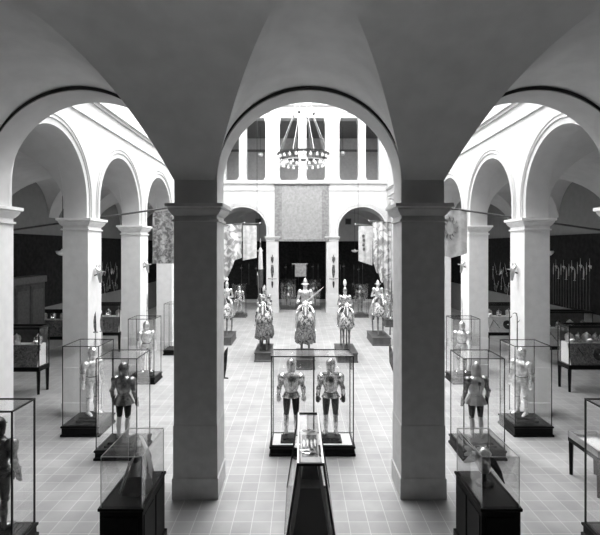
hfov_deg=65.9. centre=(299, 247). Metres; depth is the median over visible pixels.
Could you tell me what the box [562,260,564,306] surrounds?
polearm
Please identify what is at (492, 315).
shelf
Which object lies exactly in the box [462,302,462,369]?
polearm
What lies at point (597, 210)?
pillar
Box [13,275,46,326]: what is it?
tall cabinet
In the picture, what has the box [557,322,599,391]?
case
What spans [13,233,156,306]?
wall panel
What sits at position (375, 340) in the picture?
plinth
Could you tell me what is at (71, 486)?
floor
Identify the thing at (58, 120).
trim
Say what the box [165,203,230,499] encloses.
pillar
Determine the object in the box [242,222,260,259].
banner
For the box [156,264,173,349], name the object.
pillar
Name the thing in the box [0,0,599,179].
vault
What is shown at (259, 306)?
lance
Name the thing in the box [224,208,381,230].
ceiling
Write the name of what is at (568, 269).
polearm
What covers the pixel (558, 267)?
polearm
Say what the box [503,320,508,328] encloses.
shield
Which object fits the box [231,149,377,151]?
crown molding
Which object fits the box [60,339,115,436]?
display case
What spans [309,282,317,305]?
suit
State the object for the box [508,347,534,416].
suit
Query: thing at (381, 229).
banner
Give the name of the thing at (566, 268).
polearm
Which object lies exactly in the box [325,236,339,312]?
pillar
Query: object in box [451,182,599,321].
wall
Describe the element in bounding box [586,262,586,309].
polearm
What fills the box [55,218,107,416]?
pillar
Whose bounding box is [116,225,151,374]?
pillar
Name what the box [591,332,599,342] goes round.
helmet
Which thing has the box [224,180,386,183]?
sill
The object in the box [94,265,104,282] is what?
chanfron
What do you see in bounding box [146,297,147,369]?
polearm
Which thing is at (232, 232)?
banner
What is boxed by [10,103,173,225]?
wall
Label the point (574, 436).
case
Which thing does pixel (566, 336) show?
helmet
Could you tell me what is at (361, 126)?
column
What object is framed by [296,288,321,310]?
lance
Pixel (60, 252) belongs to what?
pendant lamp
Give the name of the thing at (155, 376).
display case
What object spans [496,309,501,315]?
helmet
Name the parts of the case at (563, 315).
frame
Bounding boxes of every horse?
[224,295,234,335]
[255,301,273,349]
[294,300,315,355]
[338,302,352,350]
[370,293,385,335]
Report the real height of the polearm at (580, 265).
2.078 m
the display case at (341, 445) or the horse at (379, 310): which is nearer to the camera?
the display case at (341, 445)
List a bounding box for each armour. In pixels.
[224,278,233,314]
[254,285,272,325]
[295,278,315,331]
[337,279,354,326]
[371,279,387,314]
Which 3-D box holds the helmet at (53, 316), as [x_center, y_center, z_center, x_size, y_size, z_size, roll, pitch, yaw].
[-10.142,2.776,19.016,0.250,0.315,0.358,0,0,17]
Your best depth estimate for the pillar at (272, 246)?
31.30 m
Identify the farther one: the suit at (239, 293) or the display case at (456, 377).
the suit at (239, 293)
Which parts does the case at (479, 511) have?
panel, panel, panel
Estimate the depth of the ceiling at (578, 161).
15.83 m
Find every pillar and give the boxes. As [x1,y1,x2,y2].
[0,205,23,466]
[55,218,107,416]
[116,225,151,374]
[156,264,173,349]
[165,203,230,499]
[264,236,279,312]
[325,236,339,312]
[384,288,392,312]
[385,203,453,499]
[445,256,451,349]
[460,225,492,374]
[504,218,556,416]
[593,207,599,215]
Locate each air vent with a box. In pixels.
[255,218,260,224]
[345,218,350,224]
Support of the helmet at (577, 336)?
on the case at (578, 362)
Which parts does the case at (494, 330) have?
frame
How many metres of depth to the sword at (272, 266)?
31.25 m
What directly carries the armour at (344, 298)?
on the horse at (345, 318)
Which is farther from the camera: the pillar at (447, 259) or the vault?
the pillar at (447, 259)
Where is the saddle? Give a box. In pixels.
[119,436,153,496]
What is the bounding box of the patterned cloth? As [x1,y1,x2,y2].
[302,435,317,456]
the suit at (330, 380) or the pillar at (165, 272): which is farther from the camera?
the pillar at (165, 272)
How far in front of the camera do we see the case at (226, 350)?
9.15 m
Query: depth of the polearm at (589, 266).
17.70 m
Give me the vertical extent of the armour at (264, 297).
1.615 m
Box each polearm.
[93,312,97,347]
[100,313,103,408]
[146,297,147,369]
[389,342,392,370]
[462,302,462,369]
[507,309,511,409]
[513,313,519,358]
[553,264,553,303]
[555,265,556,303]
[557,267,558,303]
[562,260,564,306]
[565,268,566,307]
[568,269,568,307]
[570,262,573,306]
[573,268,575,307]
[577,262,577,308]
[579,258,581,308]
[583,266,583,308]
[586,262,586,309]
[588,258,591,310]
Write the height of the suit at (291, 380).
1.694 m
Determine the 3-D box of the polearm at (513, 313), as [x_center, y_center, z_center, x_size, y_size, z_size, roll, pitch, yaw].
[5.737,3.055,12.280,0.195,2.690,0.032,0,0,0]
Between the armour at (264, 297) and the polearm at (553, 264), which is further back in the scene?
the polearm at (553, 264)
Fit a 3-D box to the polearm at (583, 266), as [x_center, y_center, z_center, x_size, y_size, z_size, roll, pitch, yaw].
[11.082,1.606,18.105,0.032,1.789,0.120,0,0,0]
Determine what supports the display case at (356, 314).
on the floor
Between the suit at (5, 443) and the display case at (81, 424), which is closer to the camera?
the suit at (5, 443)
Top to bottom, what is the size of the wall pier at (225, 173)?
4.350 m
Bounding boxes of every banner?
[13,207,173,263]
[224,222,244,281]
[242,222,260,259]
[295,264,305,276]
[354,223,372,264]
[368,220,390,300]
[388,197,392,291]
[445,208,599,257]
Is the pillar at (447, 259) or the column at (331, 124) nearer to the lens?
the pillar at (447, 259)
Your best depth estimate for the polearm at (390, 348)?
9.15 m
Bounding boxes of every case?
[0,398,38,534]
[13,324,49,394]
[45,309,62,339]
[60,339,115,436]
[93,349,151,460]
[97,428,166,534]
[101,302,120,351]
[128,315,162,384]
[163,302,173,354]
[224,347,227,378]
[232,283,246,317]
[269,349,355,456]
[280,306,296,309]
[284,412,334,534]
[313,280,320,309]
[351,283,368,317]
[445,315,478,384]
[448,349,507,460]
[453,428,522,534]
[488,302,509,344]
[498,339,553,436]
[550,309,592,349]
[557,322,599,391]
[568,430,599,497]
[581,398,599,534]
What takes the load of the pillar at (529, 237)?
on the floor
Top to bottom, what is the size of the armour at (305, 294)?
2.014 m
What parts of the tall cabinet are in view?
door, door, panel, cornice, door, panel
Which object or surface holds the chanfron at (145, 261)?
attached to the pillar at (134, 238)
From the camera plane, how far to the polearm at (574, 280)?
18.68 m
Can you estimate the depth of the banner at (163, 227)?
13.99 m
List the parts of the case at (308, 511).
frame, frame, frame, glass pane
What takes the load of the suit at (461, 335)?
on the display case at (456, 377)
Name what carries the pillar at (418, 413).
on the floor
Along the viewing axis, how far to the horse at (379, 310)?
21.28 m
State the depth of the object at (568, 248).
19.31 m
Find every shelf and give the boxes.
[13,343,42,344]
[300,430,319,461]
[488,315,508,316]
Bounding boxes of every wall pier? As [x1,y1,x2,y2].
[224,164,226,179]
[378,139,386,179]
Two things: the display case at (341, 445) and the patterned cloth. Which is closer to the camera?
the patterned cloth
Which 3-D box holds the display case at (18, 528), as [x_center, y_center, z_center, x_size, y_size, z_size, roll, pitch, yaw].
[-4.448,3.345,6.785,0.890,2.110,0.640,0,0,0]
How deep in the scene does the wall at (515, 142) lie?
12.64 m
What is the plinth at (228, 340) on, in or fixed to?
on the floor
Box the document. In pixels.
[581,438,599,449]
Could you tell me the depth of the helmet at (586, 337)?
14.38 m
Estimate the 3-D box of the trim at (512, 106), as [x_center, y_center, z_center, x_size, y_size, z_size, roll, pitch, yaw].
[5.852,-3.900,20.115,0.060,0.080,22.430,0,0,0]
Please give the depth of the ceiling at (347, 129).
35.07 m
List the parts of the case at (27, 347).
frame, leg, panel, leg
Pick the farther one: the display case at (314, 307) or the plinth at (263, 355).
the display case at (314, 307)
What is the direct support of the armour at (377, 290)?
on the horse at (379, 310)
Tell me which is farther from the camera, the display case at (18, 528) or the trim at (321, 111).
the trim at (321, 111)
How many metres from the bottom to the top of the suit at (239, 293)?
1.722 m
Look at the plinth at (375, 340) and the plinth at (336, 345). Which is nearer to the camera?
the plinth at (336, 345)
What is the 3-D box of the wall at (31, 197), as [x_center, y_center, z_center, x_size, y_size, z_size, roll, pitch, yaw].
[-10.988,0.550,18.600,0.300,7.700,39.200,0,0,0]
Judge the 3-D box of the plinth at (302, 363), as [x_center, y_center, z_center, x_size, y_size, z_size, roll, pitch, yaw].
[0.202,4.220,17.700,0.700,0.360,2.000,0,0,0]
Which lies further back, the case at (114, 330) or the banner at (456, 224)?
the case at (114, 330)
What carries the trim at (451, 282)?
attached to the wall at (578, 202)
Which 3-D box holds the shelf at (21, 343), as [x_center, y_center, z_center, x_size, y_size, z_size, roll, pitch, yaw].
[-9.023,2.946,14.245,2.230,0.023,0.270,0,0,0]
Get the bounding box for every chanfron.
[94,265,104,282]
[143,259,150,272]
[458,259,465,272]
[508,262,517,280]
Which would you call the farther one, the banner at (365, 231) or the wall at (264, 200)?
the wall at (264, 200)
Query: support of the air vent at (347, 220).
in the wall at (348, 162)
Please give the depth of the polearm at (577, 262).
18.48 m
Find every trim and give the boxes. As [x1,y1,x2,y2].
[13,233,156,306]
[45,281,156,308]
[49,113,171,225]
[71,105,164,164]
[92,103,153,145]
[224,189,385,190]
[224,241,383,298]
[230,203,386,235]
[256,102,356,120]
[386,103,519,190]
[386,105,542,196]
[387,113,567,224]
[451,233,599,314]
[451,282,599,316]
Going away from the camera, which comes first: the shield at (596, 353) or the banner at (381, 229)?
the shield at (596, 353)
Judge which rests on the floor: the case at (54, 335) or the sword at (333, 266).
the case at (54, 335)
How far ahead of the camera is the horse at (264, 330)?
18.10 m
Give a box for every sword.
[268,265,276,287]
[329,265,337,287]
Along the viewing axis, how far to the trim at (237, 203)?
31.31 m
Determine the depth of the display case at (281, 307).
32.97 m
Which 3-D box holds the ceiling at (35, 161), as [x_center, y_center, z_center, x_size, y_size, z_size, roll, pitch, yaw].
[-8.513,-1.968,20.115,4.690,1.735,23.180,0,0,0]
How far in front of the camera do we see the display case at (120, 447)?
9.71 m
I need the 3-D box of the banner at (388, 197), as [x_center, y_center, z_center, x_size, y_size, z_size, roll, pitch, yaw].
[5.110,-0.151,22.805,1.592,4.699,0.106,0,0,0]
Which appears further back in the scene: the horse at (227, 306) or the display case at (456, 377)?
the horse at (227, 306)
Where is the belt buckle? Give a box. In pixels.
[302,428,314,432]
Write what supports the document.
on the case at (574, 436)
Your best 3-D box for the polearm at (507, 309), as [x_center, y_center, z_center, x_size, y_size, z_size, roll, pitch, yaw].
[5.687,3.025,12.620,0.195,2.750,0.032,0,0,0]
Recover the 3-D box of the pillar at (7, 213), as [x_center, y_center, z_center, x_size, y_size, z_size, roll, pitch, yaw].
[-5.858,1.808,8.525,0.910,5.184,1.060,0,0,0]
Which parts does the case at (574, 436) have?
leg, frame, leg, leg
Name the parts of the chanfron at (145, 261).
plate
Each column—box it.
[238,129,247,179]
[264,118,280,179]
[297,118,307,179]
[324,118,340,179]
[356,118,366,179]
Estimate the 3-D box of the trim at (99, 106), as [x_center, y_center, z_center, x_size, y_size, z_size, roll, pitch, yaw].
[-5.528,-3.900,20.115,0.060,0.080,22.430,0,0,0]
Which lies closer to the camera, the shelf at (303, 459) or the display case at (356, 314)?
the shelf at (303, 459)
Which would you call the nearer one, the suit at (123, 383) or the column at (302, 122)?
the suit at (123, 383)
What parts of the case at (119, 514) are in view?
panel, panel, panel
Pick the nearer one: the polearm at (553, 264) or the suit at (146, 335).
the suit at (146, 335)
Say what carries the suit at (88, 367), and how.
on the display case at (81, 424)
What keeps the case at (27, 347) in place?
on the floor
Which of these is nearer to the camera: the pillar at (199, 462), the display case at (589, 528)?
the display case at (589, 528)
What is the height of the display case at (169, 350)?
2.110 m
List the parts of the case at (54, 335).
frame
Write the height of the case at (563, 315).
2.030 m
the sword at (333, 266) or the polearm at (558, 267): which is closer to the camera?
the polearm at (558, 267)
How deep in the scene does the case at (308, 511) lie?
5.87 m
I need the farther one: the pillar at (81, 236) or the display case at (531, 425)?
the pillar at (81, 236)
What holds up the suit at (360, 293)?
on the display case at (356, 314)
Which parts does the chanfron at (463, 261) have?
plate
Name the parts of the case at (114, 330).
frame, leg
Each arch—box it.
[0,86,120,130]
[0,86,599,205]
[223,86,394,143]
[502,86,599,110]
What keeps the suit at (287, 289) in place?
on the display case at (281, 307)
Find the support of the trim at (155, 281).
attached to the wall at (31, 197)
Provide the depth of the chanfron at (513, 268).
12.41 m
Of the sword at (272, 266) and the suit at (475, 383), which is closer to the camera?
the suit at (475, 383)
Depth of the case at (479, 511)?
6.29 m
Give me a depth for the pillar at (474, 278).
16.02 m
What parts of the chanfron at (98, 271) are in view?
plate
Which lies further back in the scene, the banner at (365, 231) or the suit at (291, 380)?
the banner at (365, 231)
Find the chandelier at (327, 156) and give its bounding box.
[276,103,329,169]
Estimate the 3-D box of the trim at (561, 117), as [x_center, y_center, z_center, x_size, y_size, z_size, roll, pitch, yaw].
[5.872,-1.924,20.115,0.045,2.248,22.916,0,0,0]
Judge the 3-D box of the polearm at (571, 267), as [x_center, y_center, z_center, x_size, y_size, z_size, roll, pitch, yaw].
[11.082,1.458,18.870,0.032,1.919,0.210,0,0,0]
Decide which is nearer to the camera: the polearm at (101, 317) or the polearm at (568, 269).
the polearm at (101, 317)
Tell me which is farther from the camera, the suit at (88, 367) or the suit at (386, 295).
the suit at (386, 295)
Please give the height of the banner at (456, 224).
1.629 m
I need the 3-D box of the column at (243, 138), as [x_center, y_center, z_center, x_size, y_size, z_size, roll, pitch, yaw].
[-3.888,-6.685,31.700,0.660,4.230,0.760,0,0,0]
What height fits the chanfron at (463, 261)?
0.505 m
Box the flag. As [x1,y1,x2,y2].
[258,238,262,304]
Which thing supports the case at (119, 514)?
on the floor
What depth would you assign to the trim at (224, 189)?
31.28 m
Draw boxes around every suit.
[0,416,22,530]
[80,347,104,416]
[109,361,138,438]
[136,321,156,372]
[234,285,244,312]
[276,358,305,435]
[284,282,292,306]
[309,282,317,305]
[316,358,345,435]
[355,286,364,312]
[385,294,392,318]
[451,321,471,372]
[460,361,490,438]
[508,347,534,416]
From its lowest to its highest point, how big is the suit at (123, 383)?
1.649 m
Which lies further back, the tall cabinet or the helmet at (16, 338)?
the tall cabinet
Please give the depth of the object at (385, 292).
31.31 m
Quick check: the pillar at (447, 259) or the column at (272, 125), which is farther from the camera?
the column at (272, 125)
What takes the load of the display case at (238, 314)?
on the floor
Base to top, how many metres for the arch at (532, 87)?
1.013 m
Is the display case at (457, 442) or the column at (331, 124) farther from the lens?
the column at (331, 124)
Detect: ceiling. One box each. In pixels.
[12,129,156,224]
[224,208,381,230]
[247,121,377,137]
[451,128,599,219]
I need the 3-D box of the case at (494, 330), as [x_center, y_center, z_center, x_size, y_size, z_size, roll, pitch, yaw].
[9.002,3.385,19.950,2.144,2.030,0.724,0,0,0]
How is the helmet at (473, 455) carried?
on the case at (479, 511)
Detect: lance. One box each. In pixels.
[257,272,260,312]
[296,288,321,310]
[389,278,391,334]
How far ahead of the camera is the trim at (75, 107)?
13.67 m
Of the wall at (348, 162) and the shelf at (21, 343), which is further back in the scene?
the wall at (348, 162)
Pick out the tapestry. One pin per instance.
(301, 211)
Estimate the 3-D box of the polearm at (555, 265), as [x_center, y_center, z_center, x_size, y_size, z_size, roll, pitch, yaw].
[11.082,1.451,20.040,0.032,1.913,0.210,0,0,0]
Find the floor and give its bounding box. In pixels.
[0,302,599,534]
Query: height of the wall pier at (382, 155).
4.350 m
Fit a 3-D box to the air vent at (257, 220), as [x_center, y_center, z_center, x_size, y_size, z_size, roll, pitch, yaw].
[-3.388,-2.150,37.572,0.500,0.500,0.055,0,0,0]
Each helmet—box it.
[13,333,20,343]
[32,334,42,343]
[49,313,56,319]
[105,309,111,315]
[464,439,504,488]
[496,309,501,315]
[564,332,574,342]
[574,332,581,342]
[582,332,592,342]
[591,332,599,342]
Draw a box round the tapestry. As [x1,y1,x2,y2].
[275,185,328,240]
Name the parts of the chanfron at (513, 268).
plate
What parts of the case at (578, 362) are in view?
leg, panel, leg, frame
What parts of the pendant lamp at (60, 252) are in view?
rod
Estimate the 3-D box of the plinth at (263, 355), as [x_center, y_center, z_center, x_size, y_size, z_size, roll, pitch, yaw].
[-1.443,4.220,18.725,0.660,0.360,1.750,0,0,0]
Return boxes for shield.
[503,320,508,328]
[593,348,599,360]
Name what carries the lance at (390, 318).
attached to the armour at (377, 290)
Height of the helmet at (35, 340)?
0.315 m
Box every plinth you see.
[224,331,236,344]
[254,343,273,361]
[296,348,314,369]
[334,343,357,362]
[367,330,390,345]
[384,317,392,326]
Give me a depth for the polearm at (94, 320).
12.27 m
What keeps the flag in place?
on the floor
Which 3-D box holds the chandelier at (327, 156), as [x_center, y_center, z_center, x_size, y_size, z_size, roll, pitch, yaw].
[0.142,-8.070,20.000,2.333,9.060,2.328,0,0,37]
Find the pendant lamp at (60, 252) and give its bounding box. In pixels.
[56,196,62,255]
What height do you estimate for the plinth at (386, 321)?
0.420 m
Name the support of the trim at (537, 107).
attached to the wall at (515, 142)
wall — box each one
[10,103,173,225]
[12,182,156,350]
[224,184,386,235]
[227,138,377,301]
[387,103,581,224]
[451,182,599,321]
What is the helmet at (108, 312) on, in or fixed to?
on the case at (114, 330)

